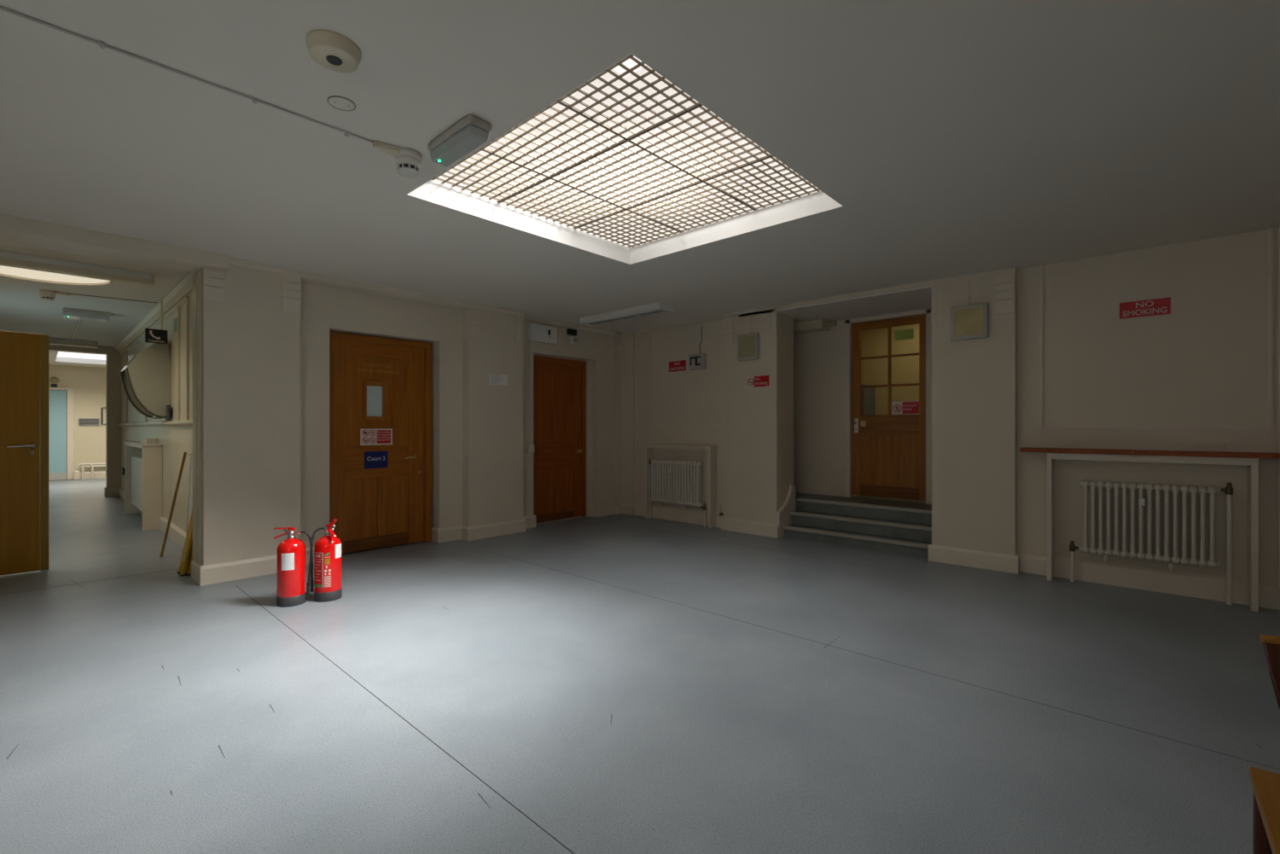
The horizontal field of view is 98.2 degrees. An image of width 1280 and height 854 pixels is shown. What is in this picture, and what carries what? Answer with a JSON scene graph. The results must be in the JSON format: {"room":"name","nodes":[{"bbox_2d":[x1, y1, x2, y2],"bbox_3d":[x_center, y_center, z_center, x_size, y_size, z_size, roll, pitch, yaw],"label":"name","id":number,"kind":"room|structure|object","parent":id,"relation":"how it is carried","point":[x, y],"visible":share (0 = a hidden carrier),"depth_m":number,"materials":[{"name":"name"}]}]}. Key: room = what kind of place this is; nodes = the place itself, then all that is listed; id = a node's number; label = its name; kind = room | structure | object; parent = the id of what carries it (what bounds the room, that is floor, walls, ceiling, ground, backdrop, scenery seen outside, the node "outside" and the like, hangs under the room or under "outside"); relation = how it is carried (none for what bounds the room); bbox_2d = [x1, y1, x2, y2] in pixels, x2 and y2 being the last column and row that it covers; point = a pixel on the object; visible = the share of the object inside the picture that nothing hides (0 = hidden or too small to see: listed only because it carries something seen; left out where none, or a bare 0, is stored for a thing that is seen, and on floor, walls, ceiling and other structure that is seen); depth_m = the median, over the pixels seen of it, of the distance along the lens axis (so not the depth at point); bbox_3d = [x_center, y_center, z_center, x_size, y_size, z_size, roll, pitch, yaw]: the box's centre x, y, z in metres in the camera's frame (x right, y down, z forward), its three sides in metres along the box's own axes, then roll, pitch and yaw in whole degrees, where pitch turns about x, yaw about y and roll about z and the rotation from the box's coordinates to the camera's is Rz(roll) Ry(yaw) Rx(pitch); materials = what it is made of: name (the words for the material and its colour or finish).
{"room":"building lobby","nodes":[
{"label":"building lobby","id":0,"kind":"room"},
{"bbox_2d":[48,364,105,481],"bbox_3d":[-11.645,-0.100,11.640,5.100,2.700,4.600,0,0,43],"label":"wall","id":1,"kind":"structure","parent":0,"point":[88,384],"depth_m":13.34,"materials":[{"name":"paint"}]},
{"bbox_2d":[49,376,59,383],"bbox_3d":[-13.636,-1.095,12.924,0.067,0.164,0.164,0,0,43],"label":"lamp","id":2,"kind":"object","parent":1,"relation":"attached to","point":[54,380],"visible":1,"depth_m":12.91,"materials":[{"name":"beige plastic"}]},
{"bbox_2d":[48,387,73,480],"bbox_3d":[-13.787,0.158,12.767,0.060,2.164,1.045,0,0,43],"label":"door","id":3,"kind":"structure","parent":1,"relation":"in","point":[61,403],"depth_m":13.00,"materials":[{"name":"blue paint"}]},
{"bbox_2d":[77,418,99,425],"bbox_3d":[-13.267,-0.120,13.359,0.023,0.190,0.380,0,0,43],"label":"air vent","id":4,"kind":"object","parent":1,"relation":"in","point":[81,421],"visible":1,"depth_m":13.35,"materials":[{"name":"grey plastic"}]},
{"bbox_2d":[73,462,105,480],"bbox_3d":[-12.848,1.055,13.708,0.110,0.391,1.620,0,0,43],"label":"pipes","id":5,"kind":"object","parent":1,"relation":"attached to","point":[76,473],"visible":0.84,"depth_m":13.23,"materials":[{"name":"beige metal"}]},
{"bbox_2d":[80,471,186,548],"bbox_3d":[-8.077,1.167,9.464,12.940,0.165,1.780,0,0,43],"label":"baseboard","id":6,"kind":"structure","parent":1,"relation":"attached to","point":[178,536],"depth_m":6.77,"materials":[{"name":"beige wood"}]},
{"bbox_2d":[48,344,121,487],"bbox_3d":[-10.155,-0.100,9.492,0.200,2.700,2.250,0,0,43],"label":"wall","id":7,"kind":"structure","parent":0,"point":[113,357],"depth_m":10.03,"materials":[{"name":"paint"}]},
{"bbox_2d":[0,241,187,367],"bbox_3d":[-8.920,-1.525,8.663,13.140,0.150,5.300,0,0,43],"label":"ceiling","id":8,"kind":"structure","parent":0,"point":[22,310],"depth_m":6.41,"materials":[{"name":"paint"}]},
{"bbox_2d":[39,289,69,301],"bbox_3d":[-6.264,-1.398,5.937,0.125,0.104,0.230,0,0,43],"label":"smoke detector","id":9,"kind":"object","parent":8,"relation":"attached to","point":[48,295],"visible":1,"depth_m":5.87,"materials":[{"name":"white plastic"}]},
{"bbox_2d":[0,265,112,285],"bbox_3d":[-5.599,-1.459,5.139,1.030,0.042,1.030,0,0,43],"label":"ceiling light","id":10,"kind":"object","parent":8,"relation":"attached to","point":[26,273],"depth_m":5.40,"materials":[{"name":"beige plastic"}]},
{"bbox_2d":[48,337,98,348],"bbox_3d":[-9.724,-1.398,8.926,0.184,0.102,1.428,0,0,43],"label":"fluorescent light","id":11,"kind":"object","parent":8,"relation":"attached to","point":[57,341],"visible":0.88,"depth_m":9.19,"materials":[{"name":"white plastic"}]},
{"bbox_2d":[48,341,95,348],"bbox_3d":[-9.724,-1.373,8.926,0.160,0.045,1.360,0,0,43],"label":"diffuser","id":12,"kind":"object","parent":11,"relation":"attached to","point":[82,344],"depth_m":9.22,"materials":[{"name":"beige plastic"}]},
{"bbox_2d":[70,320,81,339],"bbox_3d":[-8.237,-1.442,8.107,2.900,0.024,0.024,0,0,42],"label":"conduit","id":13,"kind":"object","parent":8,"relation":"attached to","point":[79,321],"visible":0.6,"depth_m":8.11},
{"bbox_2d":[0,250,155,287],"bbox_3d":[-5.185,-1.398,4.732,0.164,0.102,1.568,0,0,43],"label":"fluorescent light","id":14,"kind":"object","parent":8,"relation":"attached to","point":[7,258],"visible":1,"depth_m":4.88,"materials":[{"name":"white plastic"}]},
{"bbox_2d":[53,351,105,364],"bbox_3d":[-11.643,-1.510,11.760,2.460,0.140,1.040,0,0,43],"label":"ceiling light","id":15,"kind":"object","parent":8,"relation":"attached to","point":[63,357],"depth_m":12.29,"materials":[{"name":"grey plastic"}]},
{"bbox_2d":[61,308,110,322],"bbox_3d":[-6.966,-1.401,6.978,0.320,0.097,0.420,0,0,43],"label":"emergency light","id":16,"kind":"object","parent":8,"relation":"attached to","point":[70,313],"visible":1,"depth_m":6.91,"materials":[{"name":"grey plastic"}]},
{"bbox_2d":[64,292,157,303],"bbox_3d":[-5.915,-1.443,6.217,0.770,0.018,0.042,0,0,-40],"label":"cable","id":17,"kind":"object","parent":8,"relation":"attached to","point":[65,293],"visible":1,"depth_m":6.21,"materials":[{"name":"grey plastic"}]},
{"bbox_2d":[145,298,167,343],"bbox_3d":[-5.417,-1.194,6.215,0.034,0.508,0.190,0,0,43],"label":"sign","id":18,"kind":"object","parent":8,"relation":"hanging from","point":[160,336],"visible":1,"depth_m":6.23,"materials":[{"name":"black plastic"}]},
{"bbox_2d":[121,290,192,532],"bbox_3d":[-6.471,-0.100,7.501,7.920,2.700,0.200,0,0,43],"label":"wall","id":19,"kind":"structure","parent":0,"point":[175,441],"depth_m":6.29,"materials":[{"name":"paint"}]},
{"bbox_2d":[119,339,170,418],"bbox_3d":[-5.757,-0.550,6.445,0.646,0.900,0.386,0,0,43],"label":"mirror","id":20,"kind":"object","parent":19,"relation":"attached to","point":[146,378],"visible":0.87,"depth_m":6.28,"materials":[{"name":"beige mirror"}]},
{"bbox_2d":[114,270,201,564],"bbox_3d":[-6.499,-0.172,7.279,8.180,2.555,0.165,0,0,43],"label":"trim","id":21,"kind":"structure","parent":19,"relation":"attached to","point":[177,296],"depth_m":5.47,"materials":[{"name":"paint"}]},
{"bbox_2d":[165,405,170,420],"bbox_3d":[-5.384,-0.160,6.320,0.200,0.180,0.027,0,0,43],"label":"wall plate","id":22,"kind":"object","parent":19,"relation":"attached to","point":[168,407],"visible":1,"depth_m":6.26,"materials":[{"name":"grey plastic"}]},
{"bbox_2d":[174,317,177,332],"bbox_3d":[-5.111,-1.130,6.114,0.300,0.150,0.004,0,0,43],"label":"sign","id":23,"kind":"object","parent":19,"relation":"attached to","point":[176,318],"visible":0.56,"depth_m":6.12,"materials":[{"name":"green"}]},
{"bbox_2d":[194,265,621,565],"bbox_3d":[-2.974,-0.060,5.241,0.430,2.620,8.300,0,0,43],"label":"wall","id":24,"kind":"structure","parent":0,"point":[265,367],"depth_m":5.16,"materials":[{"name":"beige paint"}]},
{"bbox_2d":[0,213,229,273],"bbox_3d":[-4.541,-1.383,3.319,0.340,0.235,3.348,0,0,43],"label":"ceiling beam","id":25,"kind":"structure","parent":24,"relation":"attached to","point":[16,229],"depth_m":3.95,"materials":[{"name":"beige paint"}]},
{"bbox_2d":[332,338,424,553],"bbox_3d":[-2.648,0.191,5.677,0.101,2.095,0.915,0,0,43],"label":"door","id":26,"kind":"structure","parent":24,"relation":"in","point":[375,385],"depth_m":5.66,"materials":[{"name":"brown wood"}]},
{"bbox_2d":[364,451,387,469],"bbox_3d":[-2.683,0.334,5.642,0.004,0.172,0.232,0,0,43],"label":"sign","id":27,"kind":"object","parent":26,"relation":"attached to","point":[372,459],"visible":1,"depth_m":5.64,"materials":[{"name":"blue plastic"}]},
{"bbox_2d":[360,428,392,445],"bbox_3d":[-2.680,0.100,5.646,0.005,0.166,0.318,0,0,43],"label":"prohibition sign","id":28,"kind":"object","parent":26,"relation":"attached to","point":[368,436],"visible":1,"depth_m":5.64,"materials":[{"name":"beige plastic"}]},
{"bbox_2d":[329,331,431,542],"bbox_3d":[-2.664,0.168,5.700,0.085,2.165,1.059,0,0,43],"label":"door frame","id":29,"kind":"structure","parent":24,"relation":"attached to","point":[427,346],"depth_m":6.02,"materials":[{"name":"brown wood"}]},
{"bbox_2d":[191,502,622,586],"bbox_3d":[-1.953,1.175,6.283,0.385,0.150,4.865,0,0,43],"label":"baseboard","id":30,"kind":"structure","parent":24,"relation":"attached to","point":[215,573],"depth_m":5.99,"materials":[{"name":"beige wood"}]},
{"bbox_2d":[229,257,621,335],"bbox_3d":[-1.799,-1.343,6.280,0.175,0.055,4.720,0,0,43],"label":"trim","id":31,"kind":"structure","parent":24,"relation":"attached to","point":[307,277],"depth_m":5.48,"materials":[{"name":"beige paint"}]},
{"bbox_2d":[488,373,507,385],"bbox_3d":[-1.631,-0.545,6.384,0.002,0.124,0.250,0,0,43],"label":"paper notice","id":32,"kind":"object","parent":24,"relation":"attached to","point":[494,379],"visible":1,"depth_m":6.38,"materials":[{"name":"white paper"}]},
{"bbox_2d":[529,323,557,344],"bbox_3d":[-1.219,-1.173,6.994,0.063,0.215,0.405,0,0,43],"label":"box","id":33,"kind":"object","parent":24,"relation":"attached to","point":[538,333],"visible":1,"depth_m":6.96,"materials":[{"name":"white plastic"}]},
{"bbox_2d":[533,360,581,523],"bbox_3d":[-1.097,0.188,7.380,0.113,2.100,0.865,0,0,43],"label":"door","id":34,"kind":"structure","parent":24,"relation":"in","point":[556,386],"depth_m":7.39,"materials":[{"name":"red wood"}]},
{"bbox_2d":[533,354,590,524],"bbox_3d":[-1.085,0.160,7.418,0.090,2.180,1.062,0,0,43],"label":"door frame","id":35,"kind":"structure","parent":24,"relation":"attached to","point":[585,364],"depth_m":7.72,"materials":[{"name":"red wood"}]},
{"bbox_2d":[566,328,576,344],"bbox_3d":[-0.892,-1.198,7.342,0.074,0.195,0.140,0,0,43],"label":"sensor","id":36,"kind":"object","parent":24,"relation":"attached to","point":[569,331],"visible":1,"depth_m":7.32,"materials":[{"name":"black plastic"}]},
{"bbox_2d":[526,341,534,453],"bbox_3d":[-1.355,-0.375,6.867,0.034,1.390,0.095,0,0,43],"label":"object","id":37,"kind":"structure","parent":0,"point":[530,448],"depth_m":6.86,"materials":[{"name":"beige plastic"}]},
{"bbox_2d":[0,477,1279,853],"bbox_3d":[-3.812,1.310,8.047,22.100,0.120,11.300,0,0,43],"label":"floor","id":38,"kind":"structure","parent":0,"point":[724,736],"depth_m":2.51,"materials":[{"name":"plastic"}]},
{"bbox_2d":[0,331,48,575],"bbox_3d":[-5.438,0.220,4.461,0.114,2.040,0.938,0,0,43],"label":"door","id":39,"kind":"structure","parent":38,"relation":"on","point":[24,357],"depth_m":4.70,"materials":[{"name":"brown wood"}]},
{"bbox_2d":[130,455,142,511],"bbox_3d":[-6.576,0.829,7.356,1.602,0.841,0.130,0,0,43],"label":"radiator","id":40,"kind":"object","parent":38,"relation":"on","point":[136,462],"visible":0.45,"depth_m":7.41,"materials":[{"name":"white metal"}]},
{"bbox_2d":[123,438,162,530],"bbox_3d":[-6.633,0.700,7.380,1.969,1.100,0.193,0,0,43],"label":"surround","id":41,"kind":"object","parent":38,"relation":"on","point":[149,450],"visible":0.85,"depth_m":6.76,"materials":[{"name":"beige wood"}]},
{"bbox_2d":[140,438,157,443],"bbox_3d":[-6.365,0.179,7.192,0.550,0.058,0.108,0,0,43],"label":"box","id":42,"kind":"object","parent":41,"relation":"attached to","point":[142,440],"depth_m":7.02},
{"bbox_2d":[159,452,191,557],"bbox_3d":[-4.490,0.746,5.376,0.259,1.005,0.041,0,0,-20],"label":"wooden pole","id":43,"kind":"object","parent":38,"relation":"on","point":[173,504],"visible":0.92,"depth_m":5.36,"materials":[{"name":"brown wood"}]},
{"bbox_2d":[177,508,192,576],"bbox_3d":[-3.842,0.950,4.750,0.193,0.600,0.165,0,0,43],"label":"sign","id":44,"kind":"object","parent":38,"relation":"on","point":[184,569],"visible":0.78,"depth_m":4.69,"materials":[{"name":"yellow plastic"}]},
{"bbox_2d":[186,453,192,535],"bbox_3d":[-4.202,0.750,5.226,0.420,1.000,0.073,0,0,43],"label":"board","id":45,"kind":"object","parent":38,"relation":"on","point":[190,489],"visible":0.2,"depth_m":5.33,"materials":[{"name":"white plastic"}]},
{"bbox_2d":[273,527,312,607],"bbox_3d":[-2.467,0.980,3.942,0.181,0.540,0.205,0,0,42],"label":"fire extinguisher","id":46,"kind":"object","parent":38,"relation":"on","point":[291,551],"visible":1,"depth_m":3.87,"materials":[{"name":"red metal"}]},
{"bbox_2d":[309,518,342,602],"bbox_3d":[-2.282,0.954,4.045,0.206,0.591,0.178,0,0,-4],"label":"fire extinguisher","id":47,"kind":"object","parent":38,"relation":"on","point":[326,584],"visible":1,"depth_m":3.98,"materials":[{"name":"red metal"}]},
{"bbox_2d":[324,576,331,587],"bbox_3d":[-2.235,1.106,3.969,0.046,0.076,0.003,0,0,-28],"label":"print","id":48,"kind":"object","parent":47,"relation":"attached to","point":[327,578],"depth_m":3.97,"materials":[{"name":"beige paper"}]},
{"bbox_2d":[235,585,575,853],"bbox_3d":[-0.679,1.249,2.070,6.800,0.001,0.003,0,0,43],"label":"floor seam","id":49,"kind":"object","parent":38,"relation":"on","point":[235,585],"depth_m":2.15,"materials":[{"name":"grey"}]},
{"bbox_2d":[648,458,706,526],"bbox_3d":[0.473,0.835,7.296,0.972,0.830,0.146,0,0,43],"label":"radiator","id":50,"kind":"object","parent":38,"relation":"on","point":[678,482],"visible":1,"depth_m":7.22,"materials":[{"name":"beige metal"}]},
{"bbox_2d":[643,443,717,528],"bbox_3d":[0.508,0.743,7.256,1.125,1.014,0.158,0,0,43],"label":"surround","id":51,"kind":"object","parent":38,"relation":"on","point":[649,448],"visible":0.99,"depth_m":6.94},
{"bbox_2d":[783,492,931,557],"bbox_3d":[2.349,1.048,6.286,2.040,0.405,0.882,0,0,43],"label":"steps","id":52,"kind":"structure","parent":38,"relation":"on","point":[900,537],"depth_m":5.96,"materials":[{"name":"grey concrete"}]},
{"bbox_2d":[1069,479,1233,605],"bbox_3d":[3.823,0.820,4.197,0.913,0.860,0.146,0,0,43],"label":"radiator","id":53,"kind":"object","parent":38,"relation":"on","point":[1201,561],"visible":1,"depth_m":4.11,"materials":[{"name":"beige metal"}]},
{"bbox_2d":[1046,453,1258,611],"bbox_3d":[3.812,0.730,4.207,1.163,1.040,0.183,0,0,43],"label":"surround","id":54,"kind":"object","parent":38,"relation":"on","point":[1252,463],"visible":0.94,"depth_m":3.93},
{"bbox_2d":[1249,634,1279,853],"bbox_3d":[1.474,0.872,1.052,0.402,0.758,0.454,0,0,43],"label":"wooden chair","id":55,"kind":"object","parent":38,"relation":"on","point":[1265,785],"visible":1,"depth_m":1.27,"materials":[{"name":"brown wood"}]},
{"bbox_2d":[0,0,1279,332],"bbox_3d":[0.124,-1.438,2.397,8.660,0.135,8.300,0,0,43],"label":"ceiling","id":56,"kind":"structure","parent":0,"point":[953,138],"depth_m":2.49,"materials":[{"name":"paint"}]},
{"bbox_2d":[0,5,373,143],"bbox_3d":[-2.313,-1.364,1.547,0.035,0.014,3.150,0,0,43],"label":"cable","id":57,"kind":"object","parent":56,"relation":"attached to","point":[101,44],"visible":0.98,"depth_m":2.11,"materials":[{"name":"grey plastic"}]},
{"bbox_2d":[305,29,361,72],"bbox_3d":[-1.103,-1.343,2.000,0.176,0.053,0.176,0,0,43],"label":"smoke detector","id":58,"kind":"object","parent":56,"relation":"attached to","point":[332,50],"depth_m":1.97,"materials":[{"name":"beige plastic"}]},
{"bbox_2d":[325,55,342,65],"bbox_3d":[-1.103,-1.321,2.000,0.052,0.007,0.052,0,0,43],"label":"sensor","id":59,"kind":"object","parent":58,"relation":"in","point":[330,60],"depth_m":2.00,"materials":[{"name":"grey plastic"}]},
{"bbox_2d":[327,95,355,110],"bbox_3d":[-1.261,-1.367,2.345,0.106,0.006,0.106,0,0,43],"label":"plate","id":60,"kind":"object","parent":56,"relation":"attached to","point":[339,102],"visible":1,"depth_m":2.34,"materials":[{"name":"paint"}]},
{"bbox_2d":[372,140,421,177],"bbox_3d":[-1.197,-1.318,2.740,0.125,0.104,0.230,0,0,43],"label":"smoke detector","id":61,"kind":"object","parent":56,"relation":"attached to","point":[408,161],"visible":1,"depth_m":2.73,"materials":[{"name":"white plastic"}]},
{"bbox_2d":[399,163,417,170],"bbox_3d":[-1.161,-1.290,2.779,0.086,0.018,0.086,0,0,43],"label":"vent","id":62,"kind":"object","parent":61,"relation":"attached to","point":[402,166],"depth_m":2.74,"materials":[{"name":"grey plastic"}]},
{"bbox_2d":[428,114,491,166],"bbox_3d":[-0.847,-1.323,2.590,0.385,0.092,0.115,0,0,43],"label":"emergency light","id":63,"kind":"object","parent":56,"relation":"attached to","point":[470,132],"visible":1,"depth_m":2.53,"materials":[{"name":"grey plastic"}]},
{"bbox_2d":[431,149,550,203],"bbox_3d":[-1.007,-1.530,3.332,0.650,0.047,0.664,0,0,43],"label":"panel","id":64,"kind":"object","parent":56,"relation":"attached to","point":[485,174],"visible":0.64,"depth_m":3.37,"materials":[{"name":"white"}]},
{"bbox_2d":[480,100,628,177],"bbox_3d":[-0.527,-1.530,2.891,0.650,0.047,0.664,0,0,43],"label":"panel","id":65,"kind":"object","parent":56,"relation":"attached to","point":[558,138],"visible":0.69,"depth_m":2.95,"materials":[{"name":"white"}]},
{"bbox_2d":[499,178,626,228],"bbox_3d":[-0.557,-1.530,3.822,0.650,0.047,0.664,0,0,43],"label":"panel","id":66,"kind":"object","parent":56,"relation":"attached to","point":[552,200],"visible":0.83,"depth_m":3.79,"materials":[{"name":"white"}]},
{"bbox_2d":[407,52,843,264],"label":"frame","id":67,"kind":"structure","parent":56,"relation":"attached to","point":[433,191],"depth_m":3.85,"materials":[{"name":"white paint"}]},
{"bbox_2d":[550,139,703,209],"bbox_3d":[-0.077,-1.530,3.381,0.650,0.047,0.664,0,0,43],"label":"panel","id":68,"kind":"object","parent":67,"relation":"attached to","point":[626,176],"visible":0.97,"depth_m":3.37,"materials":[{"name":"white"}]},
{"bbox_2d":[579,302,674,326],"bbox_3d":[-0.187,-1.331,6.599,1.318,0.077,0.254,0,0,43],"label":"fluorescent light","id":69,"kind":"object","parent":56,"relation":"attached to","point":[659,307],"visible":1,"depth_m":6.46,"materials":[{"name":"white plastic"}]},
{"bbox_2d":[575,209,681,248],"bbox_3d":[-0.107,-1.530,4.313,0.650,0.047,0.664,0,0,43],"label":"panel","id":70,"kind":"object","parent":56,"relation":"attached to","point":[626,228],"visible":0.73,"depth_m":4.26,"materials":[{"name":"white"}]},
{"bbox_2d":[557,54,701,139],"bbox_3d":[-0.047,-1.530,2.450,0.650,0.047,0.664,0,0,43],"label":"panel","id":71,"kind":"object","parent":56,"relation":"attached to","point":[629,99],"visible":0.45,"depth_m":2.57,"materials":[{"name":"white plastic"}]},
{"bbox_2d":[627,181,755,232],"bbox_3d":[0.374,-1.530,3.872,0.650,0.047,0.664,0,0,43],"label":"panel","id":72,"kind":"object","parent":56,"relation":"attached to","point":[699,205],"visible":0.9,"depth_m":3.85,"materials":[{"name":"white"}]},
{"bbox_2d":[628,104,773,181],"bbox_3d":[0.404,-1.530,2.940,0.650,0.047,0.664,0,0,43],"label":"panel","id":73,"kind":"object","parent":56,"relation":"attached to","point":[697,142],"visible":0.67,"depth_m":2.99,"materials":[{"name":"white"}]},
{"bbox_2d":[704,156,820,209],"bbox_3d":[0.854,-1.530,3.431,0.650,0.047,0.664,0,0,43],"label":"panel","id":74,"kind":"object","parent":56,"relation":"attached to","point":[768,182],"visible":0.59,"depth_m":3.46,"materials":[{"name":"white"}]},
{"bbox_2d":[738,285,931,322],"bbox_3d":[2.355,-1.390,6.335,2.102,0.160,1.180,0,0,43],"label":"ceiling","id":75,"kind":"structure","parent":0,"point":[917,298],"depth_m":6.04,"materials":[{"name":"paint"}]},
{"bbox_2d":[793,319,836,334],"bbox_3d":[2.084,-1.252,6.944,0.760,0.105,0.250,0,0,43],"label":"light fixture","id":76,"kind":"object","parent":75,"relation":"attached to","point":[817,325],"visible":0.68,"depth_m":6.79,"materials":[{"name":"beige plastic"}]},
{"bbox_2d":[851,495,925,503],"bbox_3d":[3.358,0.950,7.207,2.800,0.200,1.840,0,0,43],"label":"floor","id":77,"kind":"structure","parent":0,"point":[858,497],"depth_m":6.50,"materials":[{"name":"grey plastic"}]},
{"bbox_2d":[861,384,874,415],"bbox_3d":[3.059,0.125,8.094,0.560,1.450,0.478,0,0,43],"label":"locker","id":78,"kind":"object","parent":77,"relation":"on","point":[867,394],"visible":0.02,"depth_m":7.86,"materials":[{"name":"grey"}]},
{"bbox_2d":[861,324,919,415],"bbox_3d":[3.425,-0.325,7.281,2.800,2.750,1.640,0,0,43],"label":"wall","id":79,"kind":"structure","parent":0,"point":[874,342],"depth_m":8.00,"materials":[{"name":"yellow paint"}]},
{"bbox_2d":[621,227,1277,587],"bbox_3d":[3.110,-0.085,5.650,8.660,2.670,1.190,0,0,43],"label":"wall","id":80,"kind":"structure","parent":0,"point":[1204,362],"depth_m":4.76,"materials":[{"name":"beige paint"}]},
{"bbox_2d":[203,267,1014,352],"bbox_3d":[-0.134,-1.133,4.642,4.784,0.405,4.862,0,0,43],"label":"trim","id":81,"kind":"structure","parent":80,"relation":"attached to","point":[210,293],"depth_m":4.83,"materials":[{"name":"beige paint"}]},
{"bbox_2d":[3,523,1279,769],"bbox_3d":[-0.190,1.250,4.759,8.581,0.001,4.604,0,0,18],"label":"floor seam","id":82,"kind":"structure","parent":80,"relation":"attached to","point":[613,523],"depth_m":3.00,"materials":[{"name":"grey"}]},
{"bbox_2d":[669,360,686,372],"bbox_3d":[0.495,-0.810,7.374,0.286,0.135,0.004,-2,-1,43],"label":"no smoking sign","id":83,"kind":"object","parent":80,"relation":"attached to","point":[677,365],"visible":1,"depth_m":7.36,"materials":[{"name":"red plastic"}]},
{"bbox_2d":[688,326,706,370],"bbox_3d":[0.736,-1.014,7.113,0.245,0.548,0.062,0,0,43],"label":"fire alarm","id":84,"kind":"object","parent":80,"relation":"attached to","point":[695,361],"visible":1,"depth_m":7.08,"materials":[{"name":"grey plastic"}]},
{"bbox_2d":[719,506,723,516],"bbox_3d":[0.998,1.040,6.819,0.072,0.120,0.047,0,0,43],"label":"valve","id":85,"kind":"object","parent":80,"relation":"attached to","point":[720,513],"visible":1,"depth_m":6.83,"materials":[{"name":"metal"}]},
{"bbox_2d":[737,314,759,360],"bbox_3d":[1.265,-1.048,6.492,0.270,0.528,0.063,0,0,43],"label":"wall speaker","id":86,"kind":"object","parent":80,"relation":"attached to","point":[747,345],"visible":1,"depth_m":6.46,"materials":[{"name":"grey plastic"}]},
{"bbox_2d":[738,335,755,358],"bbox_3d":[1.245,-0.937,6.470,0.224,0.246,0.004,0,0,43],"label":"grille","id":87,"kind":"object","parent":86,"relation":"attached to","point":[746,343],"depth_m":6.47,"materials":[{"name":"beige plastic"}]},
{"bbox_2d":[747,374,769,387],"bbox_3d":[1.373,-0.530,6.433,0.292,0.132,0.005,0,0,43],"label":"no smoking sign","id":88,"kind":"object","parent":80,"relation":"attached to","point":[757,381],"visible":1,"depth_m":6.43,"materials":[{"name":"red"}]},
{"bbox_2d":[634,279,936,332],"bbox_3d":[1.358,-1.333,6.722,4.170,0.075,0.440,0,0,43],"label":"trim","id":89,"kind":"structure","parent":80,"relation":"attached to","point":[931,282],"depth_m":5.95,"materials":[{"name":"beige paint"}]},
{"bbox_2d":[776,483,795,537],"bbox_3d":[1.699,0.958,6.416,0.036,0.585,0.418,0,0,43],"label":"baseboard","id":90,"kind":"structure","parent":80,"relation":"attached to","point":[783,516],"depth_m":6.41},
{"bbox_2d":[844,308,931,504],"bbox_3d":[2.922,-0.225,6.484,0.981,2.156,0.215,0,0,43],"label":"door frame","id":91,"kind":"structure","parent":80,"relation":"attached to","point":[848,322],"depth_m":6.70,"materials":[{"name":"beige wood"}]},
{"bbox_2d":[852,314,925,500],"bbox_3d":[2.879,-0.212,6.445,0.835,2.075,0.100,0,0,43],"label":"door","id":92,"kind":"structure","parent":80,"relation":"in","point":[889,450],"depth_m":6.45,"materials":[{"name":"brown wood"}]},
{"bbox_2d":[894,328,913,340],"bbox_3d":[3.019,-1.055,6.342,0.205,0.115,0.004,0,0,43],"label":"sticker","id":93,"kind":"object","parent":92,"relation":"attached to","point":[905,334],"visible":1,"depth_m":6.34,"materials":[{"name":"green"}]},
{"bbox_2d":[891,401,919,414],"bbox_3d":[3.031,-0.218,6.330,0.300,0.150,0.005,0,0,43],"label":"sign","id":94,"kind":"object","parent":92,"relation":"attached to","point":[904,407],"visible":1,"depth_m":6.33,"materials":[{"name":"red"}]},
{"bbox_2d":[622,503,1279,610],"bbox_3d":[2.753,1.163,5.221,8.205,0.175,0.125,0,0,43],"label":"baseboard","id":95,"kind":"structure","parent":80,"relation":"attached to","point":[1191,584],"depth_m":4.52,"materials":[{"name":"beige wood"}]},
{"bbox_2d":[648,226,1279,588],"bbox_3d":[2.285,-0.060,5.720,5.870,2.620,0.022,0,0,43],"label":"trim","id":96,"kind":"structure","parent":80,"relation":"attached to","point":[1270,425],"depth_m":4.00,"materials":[{"name":"beige paint"}]},
{"bbox_2d":[950,281,988,341],"bbox_3d":[2.939,-1.045,4.954,0.290,0.520,0.063,0,0,43],"label":"wall speaker","id":97,"kind":"object","parent":80,"relation":"attached to","point":[970,322],"visible":1,"depth_m":4.93,"materials":[{"name":"grey plastic"}]},
{"bbox_2d":[1119,296,1170,319],"bbox_3d":[3.881,-0.913,4.266,0.292,0.125,0.004,0,0,43],"label":"no smoking sign","id":98,"kind":"object","parent":80,"relation":"attached to","point":[1156,306],"visible":1,"depth_m":4.26,"materials":[{"name":"red plastic"}]},
{"bbox_2d":[1019,443,1279,459],"bbox_3d":[3.885,0.163,4.117,1.744,0.093,0.215,0,0,43],"label":"wall shelf","id":99,"kind":"object","parent":80,"relation":"attached to","point":[1178,453],"depth_m":4.07,"materials":[{"name":"red wood"}]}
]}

